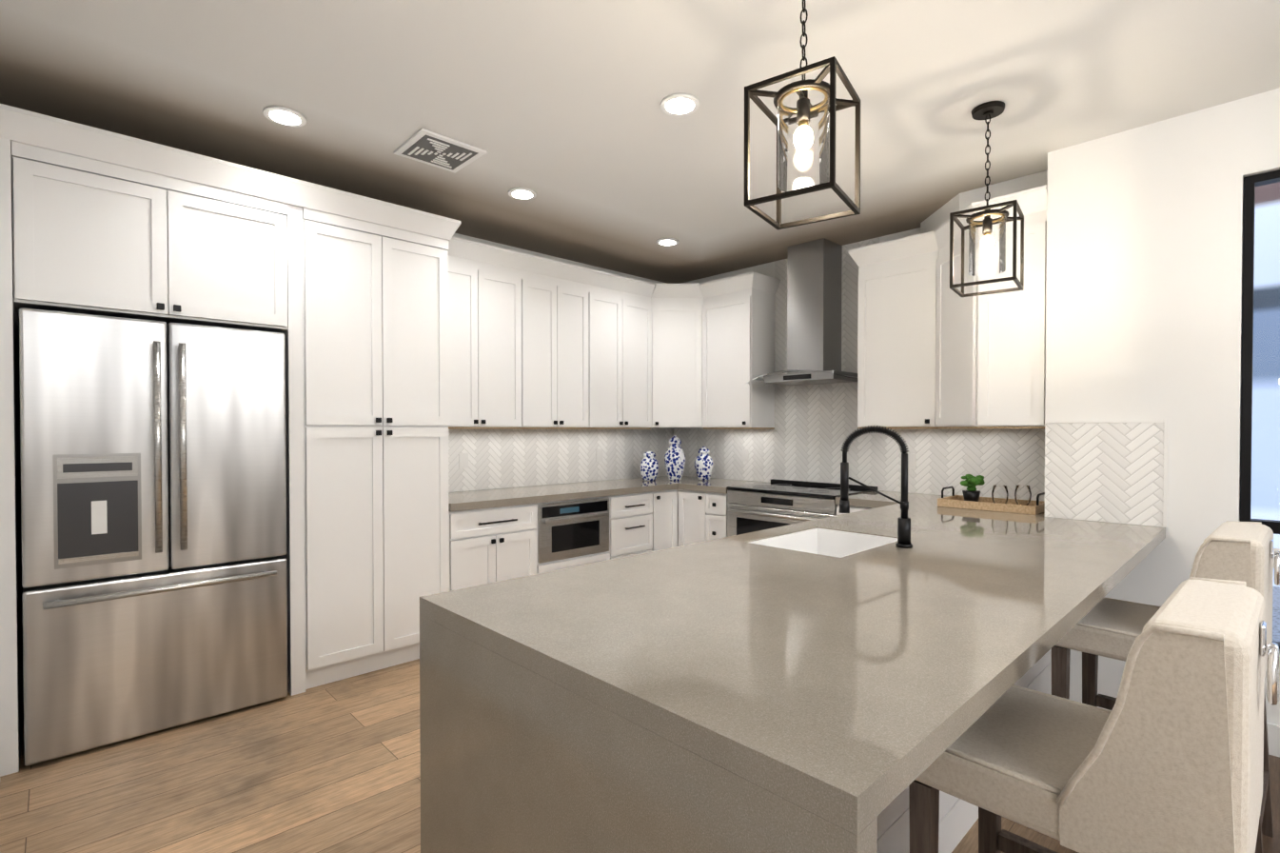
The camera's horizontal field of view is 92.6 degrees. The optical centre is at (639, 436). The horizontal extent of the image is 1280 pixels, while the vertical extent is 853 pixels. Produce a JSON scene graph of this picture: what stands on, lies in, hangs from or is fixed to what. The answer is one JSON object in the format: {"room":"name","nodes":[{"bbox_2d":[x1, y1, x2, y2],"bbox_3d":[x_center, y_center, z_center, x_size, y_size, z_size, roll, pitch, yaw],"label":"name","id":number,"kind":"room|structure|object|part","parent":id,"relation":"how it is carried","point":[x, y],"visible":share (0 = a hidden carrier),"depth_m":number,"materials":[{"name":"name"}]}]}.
{"room":"kitchen","nodes":[
{"label":"kitchen","id":0,"kind":"room"},
{"bbox_2d":[22,233,666,590],"bbox_3d":[-1.331,-0.084,4.548,4.730,2.800,0.120,-1,1,-44],"label":"wall","id":1,"kind":"structure","parent":0,"point":[458,235],"depth_m":5.01,"materials":[{"name":"white paint"}]},
{"bbox_2d":[447,236,531,429],"bbox_3d":[-1.209,-0.685,4.317,0.754,1.226,0.368,-1,1,-44],"label":"upper cabinet","id":2,"kind":"object","parent":1,"relation":"attached to","point":[489,288],"depth_m":4.23,"materials":[{"name":"white wood"}]},
{"bbox_2d":[448,427,672,492],"bbox_3d":[-0.644,0.154,5.123,2.670,0.469,0.005,-1,1,-44],"label":"tiled wall","id":3,"kind":"structure","parent":1,"relation":"attached to","point":[498,458],"depth_m":5.00,"materials":[{"name":"white tile"}]},
{"bbox_2d":[458,452,468,468],"bbox_3d":[-1.295,0.172,4.491,0.070,0.110,0.006,-1,1,-44],"label":"electrical outlet plate","id":4,"kind":"object","parent":3,"relation":"attached to","point":[463,461],"depth_m":4.48,"materials":[{"name":"white plastic"}]},
{"bbox_2d":[531,255,595,429],"bbox_3d":[-0.753,-0.690,4.753,0.732,1.226,0.368,-1,1,-44],"label":"upper cabinet","id":5,"kind":"object","parent":1,"relation":"attached to","point":[537,343],"depth_m":4.66,"materials":[{"name":"white wood"}]},
{"bbox_2d":[595,270,654,429],"bbox_3d":[-0.294,-0.696,5.193,0.764,1.226,0.368,-1,1,-44],"label":"upper cabinet","id":6,"kind":"object","parent":1,"relation":"attached to","point":[623,306],"depth_m":5.09,"materials":[{"name":"white wood"}]},
{"bbox_2d":[0,658,1279,852],"bbox_3d":[1.255,1.381,1.781,4.850,0.060,7.720,-1,1,-44],"label":"floor","id":7,"kind":"structure","parent":0,"point":[331,767],"depth_m":2.35,"materials":[{"name":"brown wood"}]},
{"bbox_2d":[19,307,287,766],"bbox_3d":[-2.335,0.405,2.985,0.946,1.858,0.732,-1,1,-44],"label":"refrigerator","id":8,"kind":"object","parent":7,"relation":"on","point":[153,499],"visible":1,"depth_m":2.70,"materials":[{"name":"grey metal"}]},
{"bbox_2d":[0,103,460,776],"bbox_3d":[-2.039,0.014,3.294,1.968,2.635,0.708,-1,1,-44],"label":"tall cabinet","id":9,"kind":"object","parent":7,"relation":"on","point":[344,292],"visible":0.98,"depth_m":3.17,"materials":[{"name":"white wood"}]},
{"bbox_2d":[448,502,539,590],"bbox_3d":[-1.152,0.887,4.194,0.638,0.868,0.652,-1,1,-44],"label":"base cabinet","id":10,"kind":"object","parent":7,"relation":"on","point":[491,544],"depth_m":3.94,"materials":[{"name":"white wood"}]},
{"bbox_2d":[539,495,611,572],"bbox_3d":[-0.706,0.881,4.621,0.722,0.868,0.652,-1,1,-44],"label":"built-in microwave","id":11,"kind":"object","parent":7,"relation":"on","point":[576,532],"depth_m":4.40,"materials":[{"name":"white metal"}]},
{"bbox_3d":[-0.457,0.661,4.404,0.630,0.403,0.049,-1,1,-44],"label":"microwave drawer","id":12,"kind":"part","parent":11,"relation":"part of","materials":[{"name":"metal"}]},
{"bbox_2d":[611,491,661,558],"bbox_3d":[-0.259,0.876,5.050,0.517,0.868,0.652,-1,1,-44],"label":"base cabinet","id":13,"kind":"object","parent":7,"relation":"on","point":[636,517],"depth_m":4.83,"materials":[{"name":"white wood"}]},
{"bbox_2d":[661,489,677,549],"bbox_3d":[-0.003,0.873,5.295,0.311,0.868,0.652,-1,1,-44],"label":"base cabinet","id":14,"kind":"object","parent":7,"relation":"on","point":[669,498],"depth_m":5.10,"materials":[{"name":"white wood"}]},
{"bbox_2d":[677,489,696,546],"bbox_3d":[0.646,0.873,5.277,0.638,0.868,0.320,-1,1,-44],"label":"base cabinet","id":15,"kind":"object","parent":7,"relation":"on","point":[686,499],"depth_m":5.09,"materials":[{"name":"white wood"}]},
{"bbox_2d":[448,475,712,511],"bbox_3d":[-0.411,0.416,4.891,2.682,0.048,0.654,-1,1,-44],"label":"countertop","id":16,"kind":"structure","parent":15,"relation":"on","point":[458,501],"depth_m":4.47,"materials":[{"name":"grey stone"}]},
{"bbox_2d":[678,477,767,493],"bbox_3d":[0.729,0.412,5.174,0.644,0.048,0.497,-1,1,-44],"label":"countertop","id":17,"kind":"structure","parent":15,"relation":"on","point":[717,485],"depth_m":5.08,"materials":[{"name":"grey stone"}]},
{"bbox_2d":[694,446,713,480],"bbox_3d":[0.573,0.233,5.491,0.168,0.300,0.168,1,1,37],"label":"ginger jar","id":18,"kind":"object","parent":17,"relation":"on","point":[703,462],"depth_m":5.44,"materials":[{"name":"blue ceramic"}]},
{"bbox_2d":[696,491,728,542],"bbox_3d":[0.812,0.875,5.104,0.638,0.868,0.275,-1,1,-44],"label":"base cabinet","id":19,"kind":"object","parent":7,"relation":"on","point":[701,516],"depth_m":4.90,"materials":[{"name":"white wood"}]},
{"bbox_2d":[727,478,877,536],"bbox_3d":[1.201,0.840,4.645,0.702,0.950,0.916,-1,1,-44],"label":"range","id":20,"kind":"object","parent":7,"relation":"on","point":[772,503],"visible":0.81,"depth_m":4.51,"materials":[{"name":"metal"}]},
{"bbox_2d":[836,504,873,514],"bbox_3d":[1.698,0.887,4.179,0.638,0.868,0.438,-1,1,-44],"label":"base cabinet","id":21,"kind":"object","parent":7,"relation":"on","point":[853,508],"depth_m":4.03,"materials":[{"name":"white wood"}]},
{"bbox_2d":[748,527,1051,852],"bbox_3d":[0.848,0.884,2.434,3.041,0.916,0.884,-1,1,-44],"label":"base cabinet","id":22,"kind":"object","parent":7,"relation":"on","point":[958,817],"depth_m":2.14,"materials":[{"name":"white"}]},
{"bbox_2d":[419,494,1165,852],"bbox_3d":[1.176,0.882,2.495,3.714,0.920,1.250,-1,1,-44],"label":"countertop","id":23,"kind":"structure","parent":22,"relation":"on","point":[738,693],"depth_m":1.30,"materials":[{"name":"grey stone"}]},
{"bbox_2d":[839,424,912,548],"bbox_3d":[0.941,0.187,2.415,0.182,0.470,0.252,-1,1,-44],"label":"faucet","id":24,"kind":"object","parent":23,"relation":"on","point":[903,530],"visible":1,"depth_m":2.36,"materials":[{"name":"black metal"}]},
{"bbox_2d":[937,473,1044,514],"bbox_3d":[2.031,0.313,3.523,0.300,0.189,0.500,-1,1,-44],"label":"decorative tray","id":25,"kind":"object","parent":23,"relation":"on","point":[970,498],"visible":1,"depth_m":3.51,"materials":[{"name":"brown wood"}]},
{"bbox_2d":[835,490,934,506],"bbox_3d":[1.690,0.425,4.164,0.654,0.048,0.437,-1,1,-44],"label":"countertop","id":26,"kind":"structure","parent":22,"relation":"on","point":[859,499],"depth_m":4.08,"materials":[{"name":"grey stone"}]},
{"bbox_2d":[908,576,1279,852],"bbox_3d":[0.935,0.830,1.301,0.496,1.053,0.581,-1,1,-44],"label":"stool","id":27,"kind":"object","parent":7,"relation":"on","point":[1165,754],"visible":0.92,"depth_m":1.06,"materials":[{"name":"beige fabric"}]},
{"bbox_2d":[1051,520,1279,852],"bbox_3d":[1.803,0.820,2.127,0.498,1.053,0.583,-1,1,-44],"label":"stool","id":28,"kind":"object","parent":7,"relation":"on","point":[1228,550],"visible":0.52,"depth_m":2.04,"materials":[{"name":"beige fabric"}]},
{"bbox_2d":[0,0,1279,283],"bbox_3d":[1.255,-1.479,1.745,4.850,0.060,7.720,-1,1,-44],"label":"ceiling","id":29,"kind":"structure","parent":0,"point":[554,105],"depth_m":2.59,"materials":[{"name":"paint"}]},
{"bbox_2d":[263,105,306,127],"bbox_3d":[-1.612,-1.454,2.779,0.169,0.012,0.169,1,1,40],"label":"recessed light","id":30,"kind":"object","parent":29,"relation":"in","point":[281,115],"depth_m":2.76,"materials":[{"name":"white"}]},
{"bbox_2d":[393,128,486,173],"bbox_3d":[-1.025,-1.457,3.134,0.340,0.015,0.340,-1,1,-44],"label":"ceiling vent","id":31,"kind":"object","parent":29,"relation":"in","point":[435,149],"visible":1,"depth_m":3.11,"materials":[{"name":"white metal"}]},
{"bbox_2d":[508,187,536,199],"bbox_3d":[-0.709,-1.465,3.686,0.169,0.012,0.169,1,1,37],"label":"recessed light","id":32,"kind":"object","parent":29,"relation":"in","point":[521,193],"depth_m":3.67,"materials":[{"name":"white"}]},
{"bbox_2d":[656,237,678,246],"bbox_3d":[0.209,-1.477,4.635,0.169,0.012,0.169,1,1,37],"label":"recessed light","id":33,"kind":"object","parent":29,"relation":"in","point":[667,242],"depth_m":4.62,"materials":[{"name":"white plastic"}]},
{"bbox_2d":[660,93,699,116],"bbox_3d":[0.175,-1.453,2.677,0.169,0.012,0.169,1,1,37],"label":"recessed light","id":34,"kind":"object","parent":29,"relation":"in","point":[679,104],"depth_m":2.66,"materials":[{"name":"white"}]},
{"bbox_2d":[744,0,860,229],"bbox_3d":[0.466,-1.048,1.742,0.252,0.798,0.252,0,1,34],"label":"pendant lantern","id":35,"kind":"object","parent":29,"relation":"hanging from","point":[824,110],"visible":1,"depth_m":1.73,"materials":[{"name":"brown metal"}]},
{"bbox_2d":[949,100,1023,296],"bbox_3d":[1.548,-1.060,2.724,0.252,0.798,0.252,1,1,38],"label":"pendant lantern","id":36,"kind":"object","parent":29,"relation":"hanging from","point":[987,110],"visible":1,"depth_m":2.71,"materials":[{"name":"brown metal"}]},
{"bbox_2d":[681,227,949,495],"bbox_3d":[1.575,-0.088,4.847,0.120,2.800,3.450,-1,1,-44],"label":"wall","id":37,"kind":"structure","parent":0,"point":[768,268],"depth_m":5.27,"materials":[{"name":"white paint"}]},
{"bbox_2d":[650,271,780,429],"bbox_3d":[0.516,-0.701,5.375,0.663,1.257,1.228,-1,1,-44],"label":"upper cabinet","id":38,"kind":"object","parent":37,"relation":"attached to","point":[713,347],"visible":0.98,"depth_m":5.24,"materials":[{"name":"white wood"}]},
{"bbox_2d":[745,237,857,387],"bbox_3d":[1.278,-0.951,4.689,0.500,1.065,0.890,-1,1,-44],"label":"range hood","id":39,"kind":"object","parent":37,"relation":"attached to","point":[814,312],"visible":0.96,"depth_m":4.66,"materials":[{"name":"metal"}]},
{"bbox_2d":[672,236,1038,500],"bbox_3d":[1.474,-0.548,4.855,0.005,1.878,3.309,-1,1,-44],"label":"tiled wall","id":40,"kind":"structure","parent":37,"relation":"attached to","point":[813,423],"depth_m":4.72,"materials":[{"name":"white tile"}]},
{"bbox_2d":[742,449,748,461],"bbox_3d":[0.934,0.160,5.420,0.005,0.110,0.070,-1,1,-44],"label":"electrical outlet plate","id":41,"kind":"object","parent":40,"relation":"attached to","point":[745,452],"depth_m":5.41,"materials":[{"name":"white plastic"}]},
{"bbox_2d":[907,452,916,469],"bbox_3d":[1.937,0.173,4.373,0.005,0.110,0.070,-1,1,-44],"label":"electrical outlet plate","id":42,"kind":"object","parent":40,"relation":"attached to","point":[912,458],"depth_m":4.36,"materials":[{"name":"white plastic"}]},
{"bbox_2d":[852,237,902,428],"bbox_3d":[1.838,-0.683,4.195,0.387,1.226,0.584,-1,1,-44],"label":"upper cabinet","id":43,"kind":"object","parent":37,"relation":"attached to","point":[879,341],"depth_m":4.18,"materials":[{"name":"white wood"}]},
{"bbox_2d":[902,209,963,428],"bbox_3d":[2.019,-0.678,3.789,0.688,1.226,0.456,-1,1,-44],"label":"upper cabinet","id":44,"kind":"object","parent":37,"relation":"attached to","point":[935,350],"depth_m":3.93,"materials":[{"name":"white wood"}]},
{"bbox_2d":[959,185,1047,428],"bbox_3d":[2.232,-0.675,3.567,0.688,1.226,0.395,-1,1,-44],"label":"upper cabinet","id":45,"kind":"object","parent":37,"relation":"attached to","point":[1004,386],"depth_m":3.32,"materials":[{"name":"white wood"}]},
{"bbox_2d":[920,170,1047,234],"bbox_3d":[2.144,-1.393,3.810,0.470,0.163,0.890,-1,1,-44],"label":"wall","id":46,"kind":"structure","parent":0,"point":[940,216],"depth_m":3.61,"materials":[{"name":"white paint"}]},
{"bbox_2d":[1045,87,1279,725],"bbox_3d":[3.640,-0.048,1.673,0.150,2.800,4.290,-1,1,-44],"label":"wall","id":47,"kind":"structure","parent":0,"point":[1144,272],"depth_m":2.83,"materials":[{"name":"white paint"}]},
{"bbox_2d":[1038,418,1168,527],"bbox_3d":[2.266,0.165,2.995,0.008,0.499,0.484,-1,1,-44],"label":"tiled wall","id":48,"kind":"structure","parent":47,"relation":"attached to","point":[1108,470],"depth_m":2.99,"materials":[{"name":"white tile"}]},
{"bbox_2d":[1240,169,1279,650],"bbox_3d":[3.096,-0.100,2.225,0.070,2.046,1.296,-1,1,-44],"label":"window","id":49,"kind":"structure","parent":47,"relation":"in","point":[1251,183],"depth_m":2.65,"materials":[{"name":"black"}]},
{"bbox_2d":[1266,722,1279,757],"bbox_3d":[3.706,1.289,1.498,0.016,0.130,3.618,-1,1,-44],"label":"baseboard","id":50,"kind":"structure","parent":47,"relation":"attached to","point":[1273,735],"depth_m":2.56,"materials":[{"name":"white"}]},
{"label":"outside","id":51,"kind":"structure","parent":0,"visible":0},
{"bbox_2d":[1250,181,1279,642],"bbox_3d":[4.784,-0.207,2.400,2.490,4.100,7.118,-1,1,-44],"label":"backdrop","id":52,"kind":"structure","parent":51,"point":[1260,230],"depth_m":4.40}
]}

